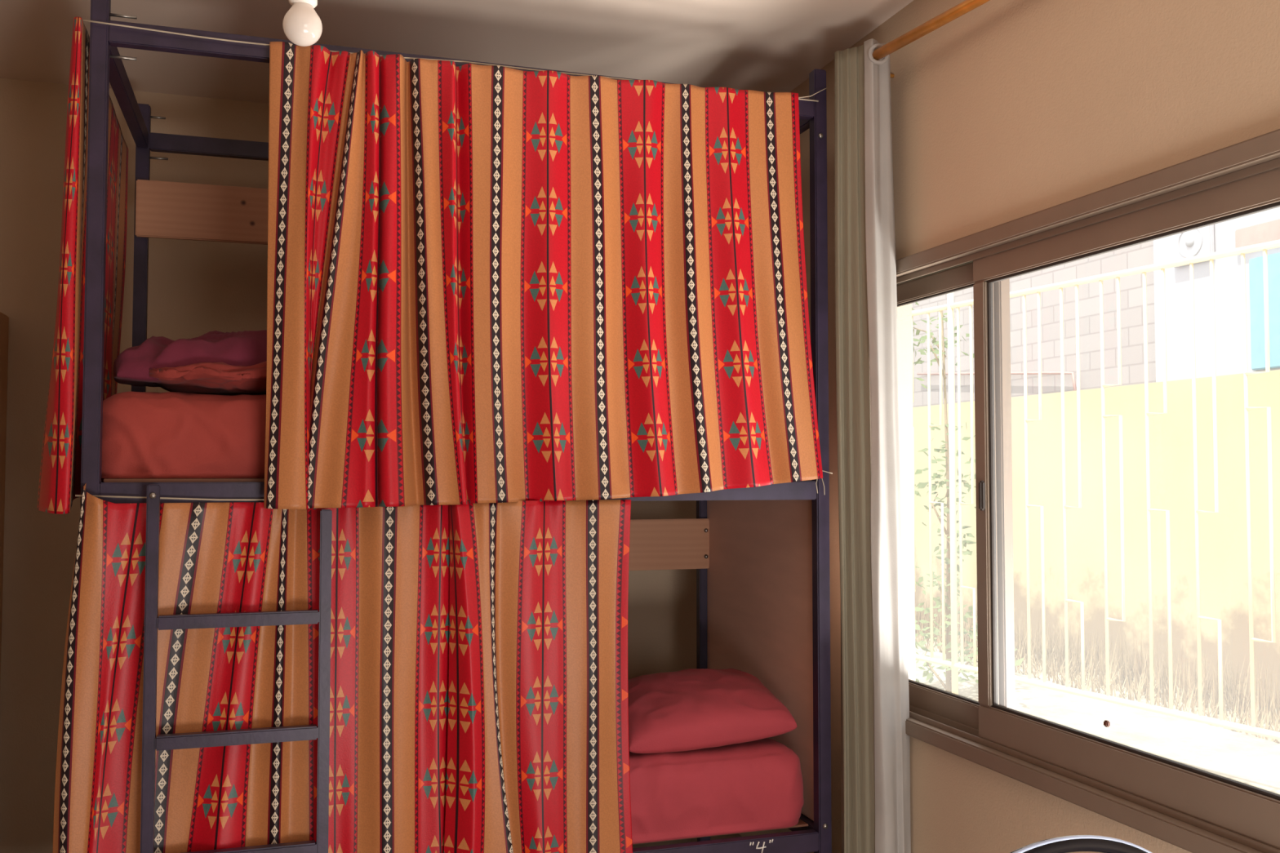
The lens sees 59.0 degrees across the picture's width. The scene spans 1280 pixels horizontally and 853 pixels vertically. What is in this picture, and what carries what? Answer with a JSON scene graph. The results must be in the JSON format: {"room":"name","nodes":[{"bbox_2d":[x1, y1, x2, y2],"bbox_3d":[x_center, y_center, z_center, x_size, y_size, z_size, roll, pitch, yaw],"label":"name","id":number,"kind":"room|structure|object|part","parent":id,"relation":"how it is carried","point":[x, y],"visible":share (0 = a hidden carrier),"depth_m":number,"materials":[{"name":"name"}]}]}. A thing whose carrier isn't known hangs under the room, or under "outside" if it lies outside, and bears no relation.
{"room":"dormitory","nodes":[
{"label":"dormitory","id":0,"kind":"room"},
{"bbox_2d":[0,77,696,852],"bbox_3d":[-1.862,0.196,4.253,4.947,2.880,0.200,1,-2,-18],"label":"wall","id":1,"kind":"structure","parent":0,"point":[196,288],"depth_m":4.08,"materials":[{"name":"beige paint"}]},
{"bbox_2d":[0,0,913,103],"bbox_3d":[-0.865,-1.445,1.231,4.947,0.150,6.690,1,-2,-18],"label":"ceiling","id":2,"kind":"structure","parent":0,"point":[767,46],"depth_m":3.65,"materials":[{"name":"white paint"}]},
{"bbox_2d":[282,0,322,46],"bbox_3d":[-0.548,-0.982,1.853,0.080,0.725,0.080,1,-2,-18],"label":"hanging light bulb","id":3,"kind":"object","parent":2,"relation":"hanging from","point":[302,25],"visible":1,"depth_m":1.82,"materials":[{"name":"white glass"}]},
{"bbox_2d":[288,0,317,8],"bbox_3d":[-0.548,-0.719,1.843,0.045,0.072,0.045,1,-2,-18],"label":"socket","id":4,"kind":"object","parent":3,"relation":"attached to","point":[295,3],"depth_m":1.83,"materials":[{"name":"white plastic"}]},
{"bbox_2d":[632,833,742,848],"bbox_3d":[-0.865,1.567,1.106,4.947,0.120,6.690,1,-2,-18],"label":"floor","id":5,"kind":"structure","parent":0,"point":[730,836],"depth_m":4.49,"materials":[{"name":"wood"}]},
{"bbox_2d":[0,311,8,684],"bbox_3d":[-2.575,0.597,3.552,0.890,2.020,0.655,1,-2,-18],"label":"wardrobe","id":6,"kind":"object","parent":5,"relation":"on","point":[4,319],"visible":1,"depth_m":3.98,"materials":[{"name":"brown wood"}]},
{"bbox_2d":[80,0,831,852],"bbox_3d":[-0.555,0.254,3.592,2.072,2.710,1.119,1,-2,-18],"label":"bunk bed","id":7,"kind":"object","parent":5,"relation":"on","point":[759,555],"visible":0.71,"depth_m":3.45,"materials":[{"name":"purple paint"}]},
{"bbox_2d":[36,16,128,514],"bbox_3d":[-1.605,-0.388,3.261,0.117,1.245,0.972,1,-2,-18],"label":"curtain","id":8,"kind":"object","parent":7,"relation":"hanging from","point":[60,477],"visible":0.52,"depth_m":2.84,"materials":[{"name":"fabric"}]},
{"bbox_3d":[-1.379,0.223,2.841,0.042,2.710,0.042,1,-2,-18],"label":"post","id":9,"kind":"part","parent":7,"relation":"part of","materials":[{"name":"black metal"}]},
{"bbox_3d":[-1.533,-0.988,3.368,0.036,0.057,0.958,1,-2,-18],"label":"rail","id":10,"kind":"part","parent":7,"relation":"part of","materials":[{"name":"black metal"}]},
{"bbox_3d":[-1.687,0.262,3.792,0.042,2.710,0.042,1,-2,-18],"label":"post","id":11,"kind":"part","parent":7,"relation":"part of","materials":[{"name":"metal"}]},
{"bbox_3d":[-1.211,0.855,2.789,0.029,1.422,0.028,1,-2,-18],"label":"ladder rail","id":12,"kind":"part","parent":7,"relation":"part of","materials":[{"name":"metal"}]},
{"bbox_2d":[101,391,266,478],"bbox_3d":[-0.583,0.042,3.614,2.024,0.241,0.950,1,-2,-18],"label":"mattress","id":13,"kind":"object","parent":7,"relation":"on","point":[145,434],"visible":0.21,"depth_m":2.94,"materials":[{"name":"fabric"}]},
{"bbox_2d":[149,360,266,395],"bbox_3d":[-1.070,-0.130,3.300,0.620,0.088,0.591,1,-2,-18],"label":"folded blanket","id":14,"kind":"object","parent":13,"relation":"on","point":[221,378],"visible":0.35,"depth_m":3.02,"materials":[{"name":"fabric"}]},
{"bbox_2d":[113,329,266,386],"bbox_3d":[-1.141,-0.196,3.324,0.743,0.186,0.562,1,-2,-18],"label":"pillow","id":15,"kind":"object","parent":14,"relation":"on","point":[132,366],"visible":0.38,"depth_m":3.05,"materials":[{"name":"fabric"}]},
{"bbox_3d":[-0.721,-0.956,4.155,1.988,0.057,0.036,1,-2,-18],"label":"rail","id":16,"kind":"part","parent":7,"relation":"part of","materials":[{"name":"metal"}]},
{"bbox_2d":[53,483,449,852],"bbox_3d":[-0.736,0.797,2.994,1.467,1.295,0.059,1,-3,-19],"label":"curtain","id":17,"kind":"object","parent":7,"relation":"hanging from","point":[390,606],"visible":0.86,"depth_m":2.92,"materials":[{"name":"fabric"}]},
{"bbox_3d":[-0.718,0.189,3.024,1.430,0.021,0.010,1,-2,-18],"label":"cord","id":18,"kind":"part","parent":17,"relation":"part of","materials":[{"name":"white fabric"}]},
{"bbox_3d":[-0.816,0.893,2.916,0.029,1.356,0.028,1,-2,-18],"label":"ladder rail","id":19,"kind":"part","parent":7,"relation":"part of","materials":[{"name":"black metal"}]},
{"bbox_2d":[83,19,832,509],"bbox_3d":[-0.396,-0.421,3.110,2.092,1.287,0.124,1,-2,-18],"label":"curtain","id":20,"kind":"object","parent":7,"relation":"hanging from","point":[489,282],"visible":1,"depth_m":3.14,"materials":[{"name":"fabric"}]},
{"bbox_3d":[-0.427,-1.006,3.164,2.050,0.020,0.008,1,-2,-18],"label":"cord","id":21,"kind":"part","parent":20,"relation":"part of","materials":[{"name":"white fabric"}]},
{"bbox_3d":[0.528,-1.024,3.467,0.123,0.055,0.017,1,-3,-29],"label":"tie cord","id":22,"kind":"part","parent":20,"relation":"part of","materials":[{"name":"white fabric"}]},
{"bbox_3d":[-0.413,0.182,3.155,1.988,0.057,0.036,1,-2,-18],"label":"rail","id":23,"kind":"part","parent":7,"relation":"part of","materials":[{"name":"metal"}]},
{"bbox_3d":[-0.413,-0.995,3.204,1.988,0.057,0.036,1,-2,-18],"label":"rail","id":24,"kind":"part","parent":7,"relation":"part of","materials":[{"name":"black metal"}]},
{"bbox_2d":[443,499,632,852],"bbox_3d":[-0.272,0.827,3.119,0.544,1.245,0.078,1,-3,-22],"label":"curtain","id":25,"kind":"object","parent":7,"relation":"hanging from","point":[538,762],"visible":0.98,"depth_m":3.12,"materials":[{"name":"fabric"}]},
{"bbox_3d":[0.245,0.288,4.415,0.042,2.710,0.042,1,-2,-18],"label":"post","id":26,"kind":"part","parent":7,"relation":"part of","materials":[{"name":"purple paint"}]},
{"bbox_2d":[629,737,804,844],"bbox_3d":[-0.559,1.097,3.575,1.990,0.245,0.943,1,-2,-18],"label":"mattress","id":27,"kind":"object","parent":7,"relation":"on","point":[757,785],"visible":0.16,"depth_m":3.36,"materials":[{"name":"fabric"}]},
{"bbox_2d":[627,668,796,753],"bbox_3d":[0.164,0.893,3.617,0.549,0.193,0.489,1,-2,-18],"label":"pillow","id":28,"kind":"object","parent":27,"relation":"on","point":[688,709],"visible":0.82,"depth_m":3.44,"materials":[{"name":"fabric"}]},
{"bbox_3d":[-0.413,1.236,3.111,1.988,0.057,0.036,1,-2,-18],"label":"rail","id":29,"kind":"part","parent":7,"relation":"part of","materials":[{"name":"metal"}]},
{"bbox_3d":[0.411,0.741,3.924,0.010,0.995,0.956,1,-2,-18],"label":"panel","id":30,"kind":"part","parent":7,"relation":"part of","materials":[{"name":"brown wood"}]},
{"bbox_3d":[0.399,1.269,3.899,0.036,0.057,0.958,1,-2,-18],"label":"rail","id":31,"kind":"part","parent":7,"relation":"part of","materials":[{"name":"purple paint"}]},
{"bbox_3d":[0.399,-0.962,3.991,0.036,0.057,0.958,1,-2,-18],"label":"rail","id":32,"kind":"part","parent":7,"relation":"part of","materials":[{"name":"metal"}]},
{"bbox_3d":[0.553,0.248,3.465,0.042,2.710,0.042,1,-2,-18],"label":"post","id":33,"kind":"part","parent":7,"relation":"part of","materials":[{"name":"black metal"}]},
{"bbox_2d":[1009,835,1151,852],"bbox_3d":[0.522,1.050,1.744,0.462,0.957,0.451,1,-2,-18],"label":"chair","id":34,"kind":"object","parent":5,"relation":"on","point":[1074,843],"visible":1,"depth_m":1.56,"materials":[{"name":"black plastic"}]},
{"bbox_2d":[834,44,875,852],"bbox_3d":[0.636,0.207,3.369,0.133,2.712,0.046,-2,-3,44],"label":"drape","id":35,"kind":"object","parent":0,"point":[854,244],"depth_m":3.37,"materials":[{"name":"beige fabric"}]},
{"bbox_2d":[738,0,1279,852],"bbox_3d":[1.394,0.099,1.897,0.200,2.880,6.290,1,-2,-18],"label":"wall","id":36,"kind":"structure","parent":0,"point":[1005,111],"depth_m":2.91,"materials":[{"name":"beige paint"}]},
{"bbox_2d":[872,0,990,77],"bbox_3d":[0.921,-1.113,2.838,0.150,0.080,1.476,1,-2,-18],"label":"curtain rod","id":37,"kind":"object","parent":36,"relation":"attached to","point":[965,6],"visible":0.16,"depth_m":3.13,"materials":[{"name":"brown wood"}]},
{"bbox_2d":[834,38,911,852],"bbox_3d":[0.688,0.205,3.358,0.208,2.716,0.108,-1,-2,12],"label":"window curtain","id":38,"kind":"object","parent":37,"relation":"hanging from","point":[875,744],"visible":0.98,"depth_m":3.35,"materials":[{"name":"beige fabric"}]},
{"bbox_2d":[869,128,1279,852],"bbox_3d":[1.079,0.174,2.691,0.150,1.415,2.100,1,-2,-18],"label":"window","id":39,"kind":"structure","parent":36,"relation":"in","point":[1191,809],"depth_m":2.76,"materials":[{"name":"beige metal"}]},
{"bbox_3d":[0.892,0.201,3.350,0.034,1.315,0.639,1,-2,-18],"label":"sash frame","id":40,"kind":"part","parent":39,"relation":"part of","materials":[{"name":"beige metal"}]},
{"label":"outside","id":41,"kind":"structure","parent":0,"visible":0},
{"bbox_2d":[915,631,1279,794],"bbox_3d":[9.756,2.449,21.073,27.553,0.170,52.000,1,-2,-18],"label":"ground","id":42,"kind":"structure","parent":41,"point":[1249,759],"depth_m":6.61,"materials":[{"name":"white concrete"}]},
{"bbox_2d":[911,302,1024,693],"bbox_3d":[2.029,0.417,7.715,0.799,2.786,1.486,1,-2,-18],"label":"young tree","id":43,"kind":"object","parent":42,"relation":"on","point":[948,687],"visible":0.52,"depth_m":7.63,"materials":[{"name":"green plant"}]},
{"bbox_3d":[2.033,0.495,7.719,0.161,2.631,0.803,1,-2,-18],"label":"stem","id":44,"kind":"part","parent":43,"relation":"part of","materials":[{"name":"plant"}]},
{"bbox_2d":[911,207,1279,407],"bbox_3d":[4.975,-1.210,12.843,0.400,6.600,21.000,1,-2,-18],"label":"neighbouring building","id":45,"kind":"structure","parent":42,"relation":"on","point":[1261,227],"depth_m":11.84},
{"bbox_2d":[1172,224,1214,267],"bbox_3d":[5.374,-1.796,11.019,0.074,0.420,0.500,1,-2,-18],"label":"air conditioner","id":46,"kind":"object","parent":45,"relation":"attached to","point":[1200,241],"visible":0.7,"depth_m":10.97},
{"bbox_2d":[1177,228,1202,257],"bbox_3d":[5.350,-1.796,11.011,0.012,0.310,0.310,1,-2,-18],"label":"fan grille","id":47,"kind":"object","parent":46,"relation":"attached to","point":[1189,242],"depth_m":11.00,"materials":[{"name":"white plastic"}]},
{"bbox_2d":[1248,252,1279,370],"bbox_3d":[5.789,-1.047,9.760,0.060,1.020,1.250,1,-2,-18],"label":"shutter","id":48,"kind":"object","parent":45,"relation":"hanging from","point":[1255,261],"depth_m":10.20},
{"bbox_2d":[911,239,1279,740],"bbox_3d":[1.349,0.493,6.707,0.036,2.550,9.036,1,-3,-26],"label":"fence","id":49,"kind":"object","parent":42,"relation":"on","point":[951,305],"visible":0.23,"depth_m":5.15,"materials":[{"name":"white metal"}]},
{"bbox_3d":[1.674,0.466,6.054,0.034,2.550,0.036,1,-2,-18],"label":"fence post","id":50,"kind":"part","parent":49,"relation":"part of","materials":[{"name":"beige paint"}]},
{"bbox_3d":[1.349,-0.621,6.753,0.030,0.030,9.000,1,-3,-26],"label":"rail","id":51,"kind":"part","parent":49,"relation":"part of","materials":[{"name":"white metal"}]},
{"bbox_3d":[1.349,1.297,6.674,0.030,0.030,9.000,1,-3,-26],"label":"rail","id":52,"kind":"part","parent":49,"relation":"part of","materials":[{"name":"white metal"}]},
{"bbox_2d":[912,369,1279,706],"bbox_3d":[3.365,0.848,9.608,0.200,2.220,22.000,1,-2,-18],"label":"wall","id":53,"kind":"structure","parent":42,"relation":"on","point":[1223,535],"depth_m":8.33,"materials":[{"name":"yellow paint"}]},
{"bbox_2d":[915,591,1279,743],"bbox_3d":[3.288,1.626,7.981,0.821,0.390,11.109,1,-2,-18],"label":"dry grass","id":54,"kind":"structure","parent":42,"relation":"on","point":[1265,708],"depth_m":7.73,"materials":[{"name":"beige plant"}]}
]}

